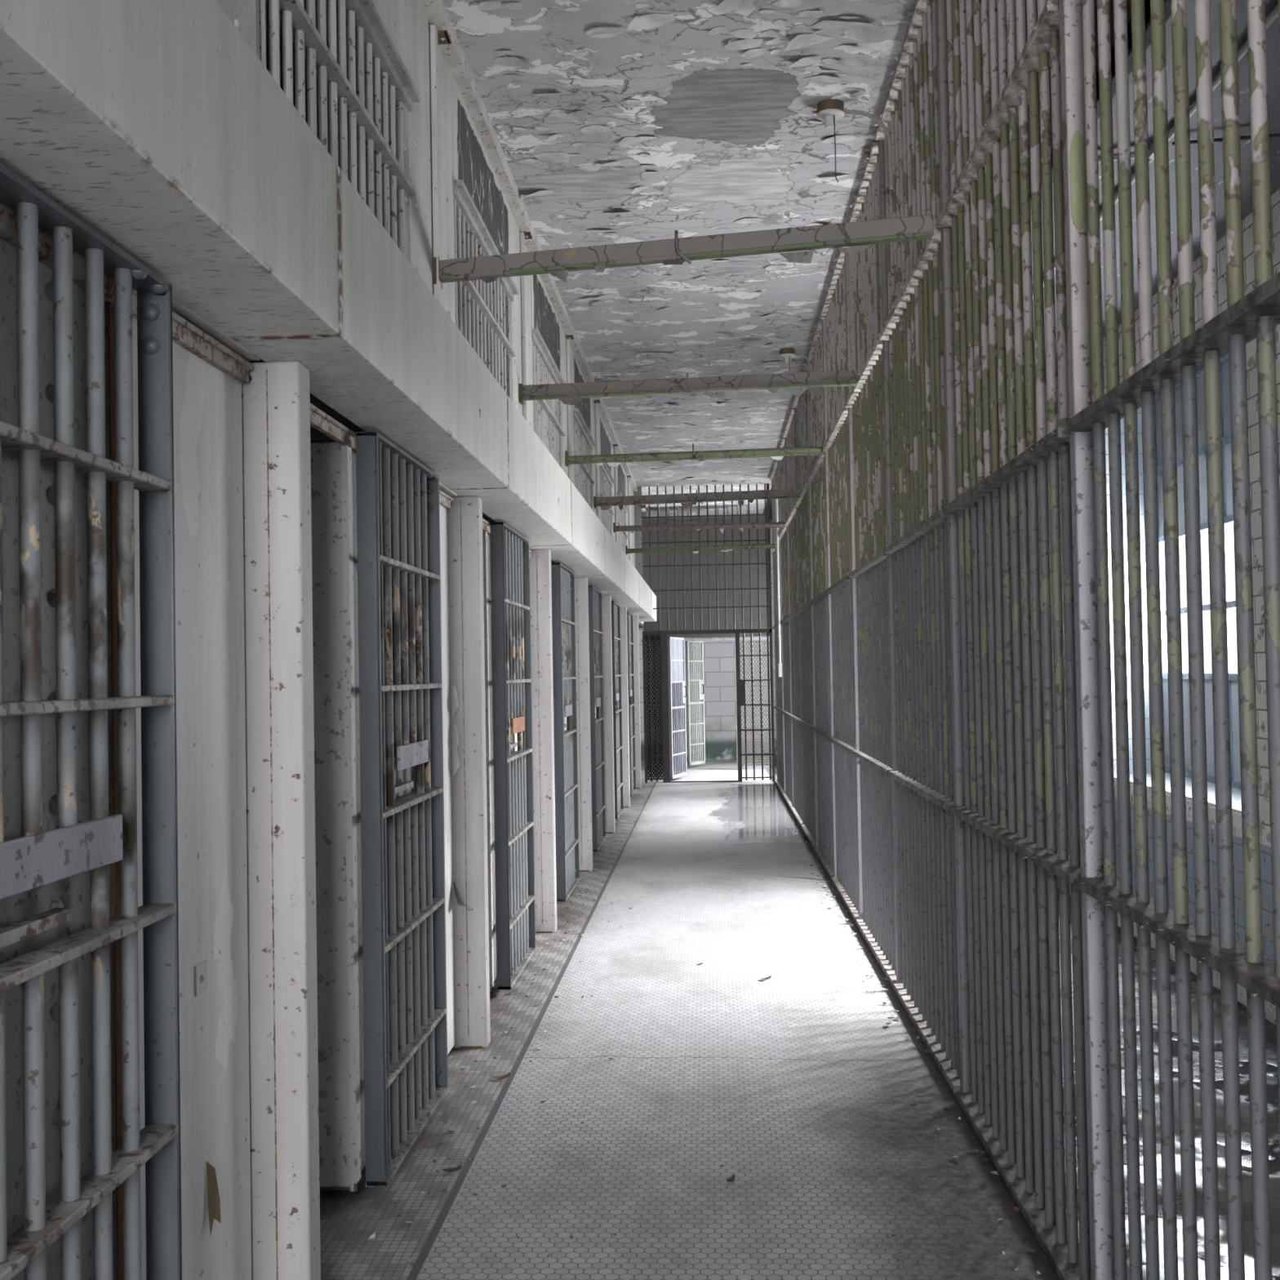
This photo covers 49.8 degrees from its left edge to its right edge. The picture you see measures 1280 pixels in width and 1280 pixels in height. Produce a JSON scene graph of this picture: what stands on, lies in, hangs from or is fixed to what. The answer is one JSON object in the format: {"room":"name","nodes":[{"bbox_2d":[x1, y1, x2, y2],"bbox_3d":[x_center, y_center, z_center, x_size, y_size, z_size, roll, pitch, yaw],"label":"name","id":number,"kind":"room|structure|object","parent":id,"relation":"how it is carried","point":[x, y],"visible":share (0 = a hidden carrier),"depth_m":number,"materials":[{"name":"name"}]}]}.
{"room":"prison interior","nodes":[
{"label":"prison interior","id":0,"kind":"room"},
{"bbox_2d":[172,0,259,360],"bbox_3d":[-0.923,-1.534,2.733,0.096,1.785,0.816,-1,-1,3],"label":"wall","id":1,"kind":"structure","parent":0,"point":[242,13],"depth_m":2.99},
{"bbox_2d":[255,0,420,262],"bbox_3d":[-0.834,-1.333,3.946,0.082,1.136,1.624,-1,-1,3],"label":"barred window","id":2,"kind":"structure","parent":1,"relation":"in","point":[371,92],"depth_m":4.03,"materials":[{"name":"metal"}]},
{"bbox_2d":[371,0,409,75],"bbox_3d":[-0.866,-2.148,3.966,0.048,0.502,1.624,-1,-1,3],"label":"transom panel","id":3,"kind":"object","parent":1,"relation":"attached to","point":[393,14],"visible":0.33,"depth_m":4.60,"materials":[{"name":"paint"}]},
{"bbox_2d":[247,33,553,563],"bbox_3d":[-1.946,-0.259,9.071,2.400,4.005,22.054,-1,-1,3],"label":"wall","id":4,"kind":"structure","parent":0,"point":[315,434],"depth_m":5.34,"materials":[{"name":"paint"}]},
{"bbox_2d":[408,0,457,496],"bbox_3d":[-0.798,-1.480,5.170,0.096,1.785,0.816,-1,-1,3],"label":"wall","id":5,"kind":"structure","parent":0,"point":[430,121],"depth_m":5.13,"materials":[{"name":"paint"}]},
{"bbox_2d":[232,164,508,488],"bbox_3d":[-0.692,-0.801,4.158,0.235,0.370,2.441,-1,-1,3],"label":"concrete beam","id":6,"kind":"structure","parent":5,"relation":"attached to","point":[398,367],"depth_m":3.64,"materials":[{"name":"concrete"}]},
{"bbox_2d":[453,179,518,401],"bbox_3d":[-0.709,-1.279,6.383,0.082,1.136,1.624,-1,-1,3],"label":"barred window","id":7,"kind":"structure","parent":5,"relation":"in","point":[482,310],"depth_m":6.25,"materials":[{"name":"metal"}]},
{"bbox_2d":[451,74,511,254],"bbox_3d":[-0.741,-2.094,6.402,0.048,0.502,1.624,-1,-1,3],"label":"transom panel","id":8,"kind":"object","parent":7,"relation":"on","point":[472,164],"visible":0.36,"depth_m":6.20,"materials":[{"name":"grey metal"}]},
{"bbox_2d":[419,0,648,516],"bbox_3d":[-0.527,-2.240,9.692,0.060,0.068,27.000,-1,-1,3],"label":"trim","id":9,"kind":"structure","parent":5,"relation":"attached to","point":[436,13],"depth_m":6.64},
{"bbox_2d":[432,214,933,288],"bbox_3d":[0.133,-1.405,5.004,1.827,0.158,0.072,-1,-1,10],"label":"bar","id":10,"kind":"object","parent":5,"relation":"attached to","point":[676,251],"visible":0.98,"depth_m":4.99,"materials":[{"name":"paint"}]},
{"bbox_2d":[510,210,534,549],"bbox_3d":[-0.672,-1.426,7.606,0.096,1.785,0.816,-1,-1,3],"label":"wall","id":11,"kind":"structure","parent":0,"point":[521,309],"depth_m":7.57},
{"bbox_2d":[449,395,572,546],"bbox_3d":[-0.567,-0.747,6.595,0.235,0.370,2.441,-1,-1,3],"label":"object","id":12,"kind":"object","parent":11,"relation":"attached to","point":[536,502],"visible":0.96,"depth_m":6.25,"materials":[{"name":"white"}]},
{"bbox_2d":[531,328,565,468],"bbox_3d":[-0.584,-1.225,8.820,0.082,1.136,1.624,-1,-1,3],"label":"barred window","id":13,"kind":"structure","parent":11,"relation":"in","point":[547,414],"depth_m":8.70,"materials":[{"name":"metal"}]},
{"bbox_2d":[530,274,561,374],"bbox_3d":[-0.615,-2.040,8.839,0.048,0.502,1.624,-1,-1,3],"label":"transom panel","id":14,"kind":"object","parent":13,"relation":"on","point":[544,318],"visible":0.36,"depth_m":8.73,"materials":[{"name":"grey metal"}]},
{"bbox_2d":[519,369,857,404],"bbox_3d":[0.257,-1.357,7.407,1.814,0.155,0.073,-1,-1,3],"label":"bar","id":15,"kind":"object","parent":11,"relation":"attached to","point":[570,393],"visible":1,"depth_m":7.40,"materials":[{"name":"paint"}]},
{"bbox_2d":[553,326,576,577],"bbox_3d":[-0.547,-1.372,10.043,0.096,1.785,0.816,-1,-1,3],"label":"wall","id":16,"kind":"structure","parent":0,"point":[567,426],"depth_m":10.00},
{"bbox_2d":[532,480,604,575],"bbox_3d":[-0.441,-0.693,9.031,0.235,0.370,2.441,-1,-1,3],"label":"beam","id":17,"kind":"structure","parent":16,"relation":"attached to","point":[585,556],"depth_m":8.78,"materials":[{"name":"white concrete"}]},
{"bbox_2d":[573,408,595,510],"bbox_3d":[-0.458,-1.171,11.256,0.082,1.136,1.624,-1,-1,3],"label":"barred window","id":18,"kind":"structure","parent":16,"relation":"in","point":[584,442],"depth_m":11.18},
{"bbox_2d":[572,351,591,434],"bbox_3d":[-0.490,-1.986,11.276,0.048,0.502,1.624,-1,-1,3],"label":"transom panel","id":19,"kind":"object","parent":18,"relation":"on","point":[584,406],"visible":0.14,"depth_m":11.21,"materials":[{"name":"grey metal"}]},
{"bbox_2d":[565,443,822,466],"bbox_3d":[0.377,-1.317,9.758,1.814,0.146,0.070,-1,-1,4],"label":"bar","id":20,"kind":"object","parent":16,"relation":"attached to","point":[615,460],"visible":1,"depth_m":9.74,"materials":[{"name":"paint"}]},
{"bbox_2d":[265,0,915,521],"bbox_3d":[-0.912,-2.326,9.713,4.478,0.120,27.000,-1,-1,3],"label":"ceiling","id":21,"kind":"structure","parent":0,"point":[728,139],"depth_m":6.92,"materials":[{"name":"paint"}]},
{"bbox_2d":[475,0,879,484],"bbox_3d":[0.416,-2.241,10.619,1.728,0.052,15.486,-1,-1,3],"label":"flakes","id":22,"kind":"object","parent":21,"relation":"attached to","point":[864,33],"visible":0.92,"depth_m":5.68,"materials":[{"name":"paint"}]},
{"bbox_2d":[779,347,813,399],"bbox_3d":[1.222,-2.075,10.797,0.256,0.408,0.132,-1,-1,3],"label":"holder","id":23,"kind":"object","parent":21,"relation":"attached to","point":[787,353],"visible":0.92,"depth_m":10.77,"materials":[{"name":"metal"}]},
{"bbox_2d":[816,98,893,189],"bbox_3d":[0.948,-2.178,6.111,0.324,0.408,0.132,-1,-1,3],"label":"lamp","id":24,"kind":"object","parent":21,"relation":"attached to","point":[829,111],"visible":1,"depth_m":6.08,"materials":[{"name":"metal"}]},
{"bbox_2d":[823,115,837,129],"bbox_3d":[0.847,-2.299,6.122,0.062,0.047,0.062,-1,-1,3],"label":"socket","id":25,"kind":"object","parent":24,"relation":"attached to","point":[830,121],"depth_m":6.10,"materials":[{"name":"ceramic"}]},
{"bbox_2d":[587,397,599,586],"bbox_3d":[-0.422,-1.318,12.480,0.096,1.785,0.816,-1,-1,3],"label":"wall","id":26,"kind":"structure","parent":0,"point":[595,468],"depth_m":12.44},
{"bbox_2d":[574,526,625,593],"bbox_3d":[-0.316,-0.639,11.468,0.234,0.370,2.441,-1,-1,3],"label":"beam","id":27,"kind":"structure","parent":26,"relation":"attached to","point":[613,581],"depth_m":11.28,"materials":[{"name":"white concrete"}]},
{"bbox_2d":[599,462,615,536],"bbox_3d":[-0.333,-1.117,13.693,0.082,1.136,1.624,-1,-1,3],"label":"barred window","id":28,"kind":"structure","parent":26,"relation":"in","point":[606,480],"depth_m":13.68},
{"bbox_2d":[598,412,612,475],"bbox_3d":[-0.365,-1.932,13.713,0.048,0.502,1.624,-1,-1,3],"label":"transom panel","id":29,"kind":"object","parent":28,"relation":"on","point":[605,442],"visible":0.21,"depth_m":13.48,"materials":[{"name":"grey metal"}]},
{"bbox_2d":[594,488,799,510],"bbox_3d":[0.501,-1.242,12.153,1.814,0.160,0.070,-1,-1,4],"label":"bar","id":30,"kind":"object","parent":26,"relation":"attached to","point":[687,500],"visible":1,"depth_m":12.15,"materials":[{"name":"paint"}]},
{"bbox_3d":[-0.498,0.664,11.818,0.177,2.188,2.074,-1,-1,3],"label":"panel","id":31,"kind":"object","parent":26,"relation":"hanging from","visible":0},
{"bbox_2d":[587,586,605,851],"bbox_3d":[-0.373,0.653,11.745,0.066,2.174,0.920,-1,-1,3],"label":"door","id":32,"kind":"structure","parent":31,"relation":"attached to","point":[595,622],"depth_m":11.72,"materials":[{"name":"paint"}]},
{"bbox_2d":[611,443,617,543],"bbox_3d":[-0.296,-1.264,14.916,0.096,1.785,0.816,-1,-1,3],"label":"wall","id":33,"kind":"structure","parent":0,"point":[614,490],"depth_m":14.88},
{"bbox_2d":[601,554,639,605],"bbox_3d":[-0.191,-0.585,13.905,0.234,0.370,2.441,-1,-1,3],"label":"beam","id":34,"kind":"structure","parent":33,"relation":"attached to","point":[631,596],"depth_m":13.75,"materials":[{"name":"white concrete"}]},
{"bbox_2d":[617,491,629,555],"bbox_3d":[-0.207,-1.063,16.130,0.082,1.136,1.624,-1,-1,3],"label":"barred window","id":35,"kind":"structure","parent":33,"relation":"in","point":[621,514],"depth_m":16.21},
{"bbox_2d":[616,453,626,496],"bbox_3d":[-0.239,-1.879,16.149,0.048,0.502,1.624,-1,-1,3],"label":"transom panel","id":36,"kind":"object","parent":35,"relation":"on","point":[620,473],"visible":0.36,"depth_m":16.11,"materials":[{"name":"grey metal"}]},
{"bbox_2d":[613,519,785,533],"bbox_3d":[0.626,-1.205,14.596,1.814,0.155,0.073,-1,-1,3],"label":"bar","id":37,"kind":"object","parent":33,"relation":"attached to","point":[722,526],"visible":0.98,"depth_m":14.58,"materials":[{"name":"paint"}]},
{"bbox_3d":[-0.372,0.718,14.255,0.177,2.188,2.074,-1,-1,3],"label":"panel","id":38,"kind":"object","parent":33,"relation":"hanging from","visible":0},
{"bbox_2d":[611,600,623,819],"bbox_3d":[-0.248,0.707,14.182,0.066,2.174,0.920,-1,-1,3],"label":"door","id":39,"kind":"structure","parent":38,"relation":"attached to","point":[615,623],"depth_m":14.26,"materials":[{"name":"paint"}]},
{"bbox_2d":[625,475,648,626],"bbox_3d":[-0.032,-1.151,20.050,0.096,1.785,6.218,-1,-1,3],"label":"wall","id":40,"kind":"structure","parent":0,"point":[630,514],"depth_m":17.91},
{"bbox_2d":[619,573,648,614],"bbox_3d":[-0.066,-0.531,16.341,0.234,0.370,2.441,-1,-1,3],"label":"housing","id":41,"kind":"object","parent":40,"relation":"attached to","point":[643,607],"visible":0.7,"depth_m":16.20,"materials":[{"name":"concrete"}]},
{"bbox_2d":[632,586,656,622],"bbox_3d":[0.060,-0.478,18.778,0.234,0.370,2.441,-1,-1,3],"label":"housing","id":42,"kind":"object","parent":40,"relation":"attached to","point":[651,616],"visible":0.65,"depth_m":18.69,"materials":[{"name":"white metal"}]},
{"bbox_3d":[-0.247,0.772,16.692,0.177,2.188,2.074,-1,-1,3],"label":"panel","id":43,"kind":"object","parent":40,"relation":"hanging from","visible":0},
{"bbox_2d":[626,611,635,796],"bbox_3d":[-0.123,0.761,16.618,0.066,2.174,0.920,-1,-1,3],"label":"door","id":44,"kind":"structure","parent":43,"relation":"attached to","point":[629,616],"depth_m":16.75,"materials":[{"name":"paint"}]},
{"bbox_2d":[638,520,777,761],"bbox_3d":[0.837,0.016,23.168,6.510,4.305,0.150,-1,-1,3],"label":"wall","id":45,"kind":"structure","parent":0,"point":[719,665],"depth_m":23.04,"materials":[{"name":"metal"}]},
{"bbox_2d":[320,759,1279,1279],"bbox_3d":[-0.048,1.797,9.578,6.060,0.150,27.000,-1,-1,3],"label":"floor","id":46,"kind":"structure","parent":0,"point":[833,1154],"depth_m":4.69,"materials":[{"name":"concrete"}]},
{"bbox_2d":[0,201,252,1279],"bbox_3d":[-0.999,0.449,2.071,0.177,2.188,2.074,-1,-1,3],"label":"wall","id":47,"kind":"structure","parent":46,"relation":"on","point":[208,376],"depth_m":2.73,"materials":[{"name":"white paint"}]},
{"bbox_2d":[0,162,182,1279],"bbox_3d":[-0.875,0.438,1.998,0.066,2.174,0.920,-1,-1,3],"label":"door","id":48,"kind":"structure","parent":47,"relation":"attached to","point":[38,858],"depth_m":2.20,"materials":[{"name":"paint"}]},
{"bbox_2d":[0,907,72,948],"bbox_3d":[-0.895,0.420,1.990,0.027,0.020,0.270,-1,-1,3],"label":"shelf","id":49,"kind":"object","parent":48,"relation":"attached to","point":[12,933],"depth_m":2.01,"materials":[{"name":"metal"}]},
{"bbox_2d":[206,1161,221,1234],"bbox_3d":[-0.872,1.139,2.823,0.012,0.150,0.042,-2,-1,20],"label":"flap","id":50,"kind":"object","parent":47,"relation":"attached to","point":[213,1196],"visible":1,"depth_m":2.82,"materials":[{"name":"brown paint"}]},
{"bbox_2d":[241,360,320,1279],"bbox_3d":[-0.833,0.476,3.161,0.152,2.224,0.116,-1,-1,3],"label":"post","id":51,"kind":"object","parent":46,"relation":"on","point":[281,855],"visible":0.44,"depth_m":3.13,"materials":[{"name":"white paint"}]},
{"bbox_2d":[310,403,454,1194],"bbox_3d":[-0.874,0.503,4.508,0.177,2.188,2.074,-1,-1,3],"label":"wall","id":52,"kind":"structure","parent":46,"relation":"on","point":[336,717],"depth_m":3.98,"materials":[{"name":"grey paint"}]},
{"bbox_2d":[355,431,448,1186],"bbox_3d":[-0.750,0.491,4.435,0.066,2.174,0.920,-1,-1,3],"label":"door","id":53,"kind":"structure","parent":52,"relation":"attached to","point":[405,1023],"depth_m":4.31,"materials":[{"name":"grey metal"}]},
{"bbox_2d":[394,781,413,794],"bbox_3d":[-0.770,0.474,4.426,0.027,0.020,0.270,-1,-1,3],"label":"shelf","id":54,"kind":"object","parent":53,"relation":"attached to","point":[400,787],"depth_m":4.43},
{"bbox_2d":[449,682,459,776],"bbox_3d":[-0.741,0.360,5.517,0.004,0.380,0.067,0,-2,-42],"label":"paint","id":55,"kind":"object","parent":52,"relation":"attached to","point":[455,703],"visible":1,"depth_m":5.52,"materials":[{"name":"paint"}]},
{"bbox_2d":[447,496,490,1048],"bbox_3d":[-0.707,0.530,5.598,0.152,2.224,0.116,-1,-1,3],"label":"post","id":56,"kind":"object","parent":46,"relation":"on","point":[464,518],"visible":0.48,"depth_m":5.56,"materials":[{"name":"white paint"}]},
{"bbox_2d":[482,518,532,994],"bbox_3d":[-0.748,0.557,6.945,0.177,2.188,2.074,-1,-1,3],"label":"wall","id":57,"kind":"structure","parent":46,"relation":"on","point":[486,525],"depth_m":6.44,"materials":[{"name":"grey paint"}]},
{"bbox_2d":[489,521,535,990],"bbox_3d":[-0.624,0.545,6.872,0.066,2.174,0.920,-1,-1,3],"label":"door","id":58,"kind":"structure","parent":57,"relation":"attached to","point":[509,550],"depth_m":6.74,"materials":[{"name":"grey metal"}]},
{"bbox_2d":[529,549,556,933],"bbox_3d":[-0.582,0.584,8.034,0.152,2.224,0.116,-1,-1,3],"label":"post","id":59,"kind":"object","parent":46,"relation":"on","point":[540,581],"visible":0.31,"depth_m":8.00,"materials":[{"name":"white paint"}]},
{"bbox_2d":[564,715,566,730],"bbox_3d":[-0.623,0.611,9.382,0.177,2.188,2.074,-1,-1,3],"label":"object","id":60,"kind":"object","parent":46,"relation":"on","point":[565,718],"visible":0.02,"depth_m":9.89,"materials":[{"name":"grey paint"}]},
{"bbox_2d":[551,562,579,902],"bbox_3d":[-0.499,0.599,9.308,0.066,2.174,0.920,-1,-1,3],"label":"door","id":61,"kind":"structure","parent":60,"relation":"attached to","point":[563,620],"depth_m":9.17,"materials":[{"name":"paint"}]},
{"bbox_2d":[574,577,592,871],"bbox_3d":[-0.457,0.637,10.471,0.152,2.224,0.116,-1,-1,3],"label":"post","id":62,"kind":"object","parent":46,"relation":"on","point":[581,593],"visible":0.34,"depth_m":10.43,"materials":[{"name":"white paint"}]},
{"bbox_2d":[601,595,615,833],"bbox_3d":[-0.331,0.691,12.908,0.152,2.224,0.116,-1,-1,3],"label":"post","id":63,"kind":"object","parent":46,"relation":"on","point":[606,599],"visible":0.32,"depth_m":12.87,"materials":[{"name":"white paint"}]},
{"bbox_2d":[619,606,630,807],"bbox_3d":[-0.206,0.745,15.344,0.152,2.224,0.116,-1,-1,3],"label":"post","id":64,"kind":"object","parent":46,"relation":"on","point":[623,611],"visible":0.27,"depth_m":15.31,"materials":[{"name":"white paint"}]},
{"bbox_2d":[632,615,641,788],"bbox_3d":[-0.081,0.799,17.781,0.152,2.224,0.116,-1,-1,3],"label":"post","id":65,"kind":"object","parent":46,"relation":"on","point":[635,618],"visible":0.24,"depth_m":17.74,"materials":[{"name":"white paint"}]},
{"bbox_2d":[685,640,705,765],"bbox_3d":[0.883,0.973,21.406,0.084,1.920,0.510,-2,-2,31],"label":"gate","id":66,"kind":"object","parent":46,"relation":"on","point":[699,688],"visible":0.91,"depth_m":21.41,"materials":[{"name":"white metal"}]},
{"bbox_2d":[359,786,1046,1274],"bbox_3d":[0.450,1.724,10.346,1.874,0.010,15.062,-1,-1,3],"label":"litter","id":67,"kind":"object","parent":46,"relation":"on","point":[966,1188],"visible":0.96,"depth_m":5.00,"materials":[{"name":"paint"}]},
{"bbox_2d":[633,483,775,782],"bbox_3d":[0.864,-0.090,18.587,1.830,4.005,0.060,-1,-1,3],"label":"wall","id":68,"kind":"structure","parent":46,"relation":"on","point":[662,635],"depth_m":18.58,"materials":[{"name":"metal"}]},
{"bbox_2d":[667,636,687,778],"bbox_3d":[0.535,0.923,18.970,0.084,1.920,0.750,-1,-1,17],"label":"gate","id":69,"kind":"object","parent":68,"relation":"attached to","point":[676,647],"visible":1,"depth_m":18.96,"materials":[{"name":"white metal"}]},
{"bbox_2d":[774,779,1059,1278],"bbox_3d":[1.264,1.651,7.260,0.078,0.048,22.500,-1,-1,3],"label":"trim","id":70,"kind":"structure","parent":68,"relation":"attached to","point":[775,780],"depth_m":4.79,"materials":[{"name":"paint"}]},
{"bbox_2d":[771,480,778,782],"bbox_3d":[1.777,-0.120,17.980,0.048,4.005,0.056,-1,-1,3],"label":"fence post","id":71,"kind":"object","parent":70,"relation":"on","point":[771,480],"visible":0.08,"depth_m":17.96,"materials":[{"name":"metal"}]},
{"bbox_2d":[768,461,783,793],"bbox_3d":[1.720,-0.144,17.166,0.101,3.992,1.602,-1,-1,3],"label":"fence panel","id":72,"kind":"object","parent":70,"relation":"on","point":[774,476],"visible":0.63,"depth_m":17.35,"materials":[{"name":"paint"}]},
{"bbox_2d":[626,541,775,554],"bbox_3d":[0.737,-1.124,16.737,1.814,0.140,0.073,-1,-1,3],"label":"bar","id":73,"kind":"object","parent":72,"relation":"attached to","point":[695,549],"visible":1,"depth_m":16.72,"materials":[{"name":"paint"}]},
{"bbox_2d":[777,461,785,793],"bbox_3d":[1.693,-0.157,16.333,0.048,4.005,0.056,-1,-1,3],"label":"fence post","id":74,"kind":"object","parent":70,"relation":"on","point":[777,461],"visible":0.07,"depth_m":16.31,"materials":[{"name":"metal"}]},
{"bbox_2d":[775,436,792,808],"bbox_3d":[1.635,-0.181,15.518,0.101,3.992,1.602,-1,-1,3],"label":"fence panel","id":75,"kind":"object","parent":70,"relation":"on","point":[787,796],"visible":0.66,"depth_m":15.52,"materials":[{"name":"paint"}]},
{"bbox_2d":[775,498,782,676],"bbox_3d":[1.591,-0.631,15.857,0.038,2.115,0.090,-1,-1,3],"label":"conduit","id":76,"kind":"object","parent":75,"relation":"attached to","point":[780,669],"visible":0.93,"depth_m":15.84,"materials":[{"name":"white metal"}]},
{"bbox_2d":[784,437,794,807],"bbox_3d":[1.608,-0.193,14.685,0.048,4.005,0.056,-1,-1,3],"label":"fence post","id":77,"kind":"object","parent":70,"relation":"on","point":[785,440],"visible":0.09,"depth_m":14.67,"materials":[{"name":"metal"}]},
{"bbox_2d":[782,407,802,826],"bbox_3d":[1.550,-0.217,13.871,0.101,3.992,1.602,-1,-1,3],"label":"fence panel","id":78,"kind":"object","parent":70,"relation":"on","point":[788,433],"visible":0.8,"depth_m":13.87,"materials":[{"name":"paint"}]},
{"bbox_2d":[794,408,804,824],"bbox_3d":[1.523,-0.230,13.038,0.048,4.005,0.056,-1,-1,3],"label":"fence post","id":79,"kind":"object","parent":70,"relation":"on","point":[795,419],"visible":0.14,"depth_m":13.02,"materials":[{"name":"metal"}]},
{"bbox_2d":[791,368,815,848],"bbox_3d":[1.465,-0.254,12.223,0.101,3.992,1.602,-1,-1,3],"label":"fence panel","id":80,"kind":"object","parent":70,"relation":"on","point":[799,403],"visible":0.77,"depth_m":12.21,"materials":[{"name":"paint"}]},
{"bbox_2d":[805,369,818,846],"bbox_3d":[1.438,-0.266,11.391,0.048,4.005,0.056,-1,-1,3],"label":"fence post","id":81,"kind":"object","parent":70,"relation":"on","point":[806,371],"visible":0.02,"depth_m":11.37,"materials":[{"name":"metal"}]},
{"bbox_2d":[801,318,833,879],"bbox_3d":[1.381,-0.290,10.576,0.101,3.992,1.602,-1,-1,3],"label":"fence panel","id":82,"kind":"object","parent":70,"relation":"on","point":[816,477],"visible":0.87,"depth_m":10.54,"materials":[{"name":"paint"}]},
{"bbox_2d":[822,319,836,876],"bbox_3d":[1.354,-0.302,9.743,0.048,4.005,0.056,-1,-1,3],"label":"fence post","id":83,"kind":"object","parent":70,"relation":"on","point":[825,420],"visible":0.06,"depth_m":9.73,"materials":[{"name":"metal"}]},
{"bbox_2d":[817,250,858,920],"bbox_3d":[1.296,-0.327,8.928,0.101,3.992,1.602,-1,-1,3],"label":"fence panel","id":84,"kind":"object","parent":70,"relation":"on","point":[833,308],"visible":0.88,"depth_m":8.88,"materials":[{"name":"paint"}]},
{"bbox_2d":[844,252,862,919],"bbox_3d":[1.269,-0.339,8.096,0.048,4.005,0.056,-1,-1,3],"label":"fence post","id":85,"kind":"object","parent":70,"relation":"on","point":[846,255],"visible":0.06,"depth_m":8.08,"materials":[{"name":"metal"}]},
{"bbox_2d":[842,141,896,985],"bbox_3d":[1.211,-0.363,7.281,0.101,3.992,1.602,-1,-1,3],"label":"fence panel","id":86,"kind":"object","parent":70,"relation":"on","point":[877,924],"visible":0.8,"depth_m":7.18,"materials":[{"name":"paint"}]},
{"bbox_2d":[878,140,902,983],"bbox_3d":[1.184,-0.375,6.448,0.048,4.005,0.056,-1,-1,3],"label":"fence post","id":87,"kind":"object","parent":70,"relation":"on","point":[886,360],"visible":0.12,"depth_m":6.43,"materials":[{"name":"metal"}]},
{"bbox_2d":[871,0,960,1093],"bbox_3d":[1.126,-0.399,5.634,0.101,3.992,1.602,-1,-1,3],"label":"fence panel","id":88,"kind":"object","parent":70,"relation":"on","point":[928,993],"visible":0.94,"depth_m":5.50,"materials":[{"name":"paint"}]},
{"bbox_2d":[935,0,971,1093],"bbox_3d":[1.099,-0.412,4.801,0.048,4.005,0.056,-1,-1,3],"label":"fence post","id":89,"kind":"object","parent":70,"relation":"on","point":[940,5],"visible":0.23,"depth_m":4.78,"materials":[{"name":"metal"}]},
{"bbox_2d":[933,0,1090,1279],"bbox_3d":[1.042,-0.436,3.986,0.101,3.992,1.602,-1,-1,3],"label":"fence panel","id":90,"kind":"object","parent":70,"relation":"on","point":[1015,864],"visible":0.96,"depth_m":3.83,"materials":[{"name":"paint"}]},
{"bbox_2d":[1058,0,1114,1279],"bbox_3d":[1.015,-0.448,3.154,0.048,4.005,0.056,-1,-1,3],"label":"fence post","id":91,"kind":"object","parent":70,"relation":"on","point":[1070,11],"visible":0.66,"depth_m":3.13,"materials":[{"name":"metal"}]},
{"bbox_2d":[1065,0,1279,1279],"bbox_3d":[0.957,-0.472,2.339,0.101,3.992,1.602,-1,-1,3],"label":"fence panel","id":92,"kind":"object","parent":70,"relation":"on","point":[1256,313],"visible":1,"depth_m":2.53,"materials":[{"name":"paint"}]},
{"bbox_2d":[640,504,772,770],"bbox_3d":[0.988,-0.040,20.846,1.950,4.005,0.087,-1,-1,3],"label":"barred partition","id":93,"kind":"structure","parent":46,"relation":"on","point":[744,519],"depth_m":20.84,"materials":[{"name":"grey metal"}]},
{"bbox_2d":[762,0,1171,519],"bbox_3d":[1.639,-2.120,9.578,0.622,0.630,27.000,-1,-1,3],"label":"ceiling","id":94,"kind":"structure","parent":0,"point":[1167,2],"depth_m":4.72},
{"bbox_2d":[1022,0,1279,395],"bbox_3d":[2.613,-1.883,9.522,1.500,0.090,27.000,-1,-1,3],"label":"wall","id":95,"kind":"structure","parent":0,"point":[1272,32],"depth_m":5.30,"materials":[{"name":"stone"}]},
{"bbox_2d":[1032,4,1278,298],"bbox_3d":[1.982,-1.913,4.823,0.060,0.045,17.250,-1,-1,3],"label":"conduit","id":96,"kind":"object","parent":95,"relation":"attached to","point":[1273,15],"visible":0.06,"depth_m":4.75,"materials":[{"name":"metal"}]},
{"bbox_2d":[1097,133,1279,162],"bbox_3d":[2.169,-1.901,5.272,1.005,0.025,0.095,-1,-1,17],"label":"conduit","id":97,"kind":"object","parent":95,"relation":"attached to","point":[1271,135],"visible":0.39,"depth_m":5.25,"materials":[{"name":"grey metal"}]},
{"bbox_2d":[1035,188,1279,959],"bbox_3d":[3.186,-0.034,9.452,0.480,3.690,27.000,-1,-1,3],"label":"wall","id":98,"kind":"structure","parent":0,"point":[1247,223],"depth_m":6.58,"materials":[{"name":"paint"}]},
{"bbox_2d":[1057,880,1275,1024],"bbox_3d":[2.916,1.651,9.428,0.120,0.090,27.000,-1,-1,3],"label":"trim","id":99,"kind":"structure","parent":98,"relation":"attached to","point":[1269,1009],"depth_m":6.46,"materials":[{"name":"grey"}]},
{"bbox_2d":[1113,353,1241,828],"bbox_3d":[3.021,-0.324,7.521,0.404,2.450,2.301,-1,-1,3],"label":"window","id":100,"kind":"structure","parent":98,"relation":"in","point":[1224,361],"depth_m":7.81,"materials":[{"name":"clear glass"}]},
{"bbox_3d":[-0.998,-1.560,1.515,0.072,1.785,1.624,-1,-1,3],"label":"wall","id":101,"kind":"structure","parent":0,"visible":0},
{"bbox_2d":[0,0,340,338],"bbox_3d":[-0.818,-0.855,1.721,0.234,0.370,2.441,-1,-1,3],"label":"concrete beam","id":102,"kind":"structure","parent":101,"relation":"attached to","point":[156,124],"depth_m":2.14,"materials":[{"name":"concrete"}]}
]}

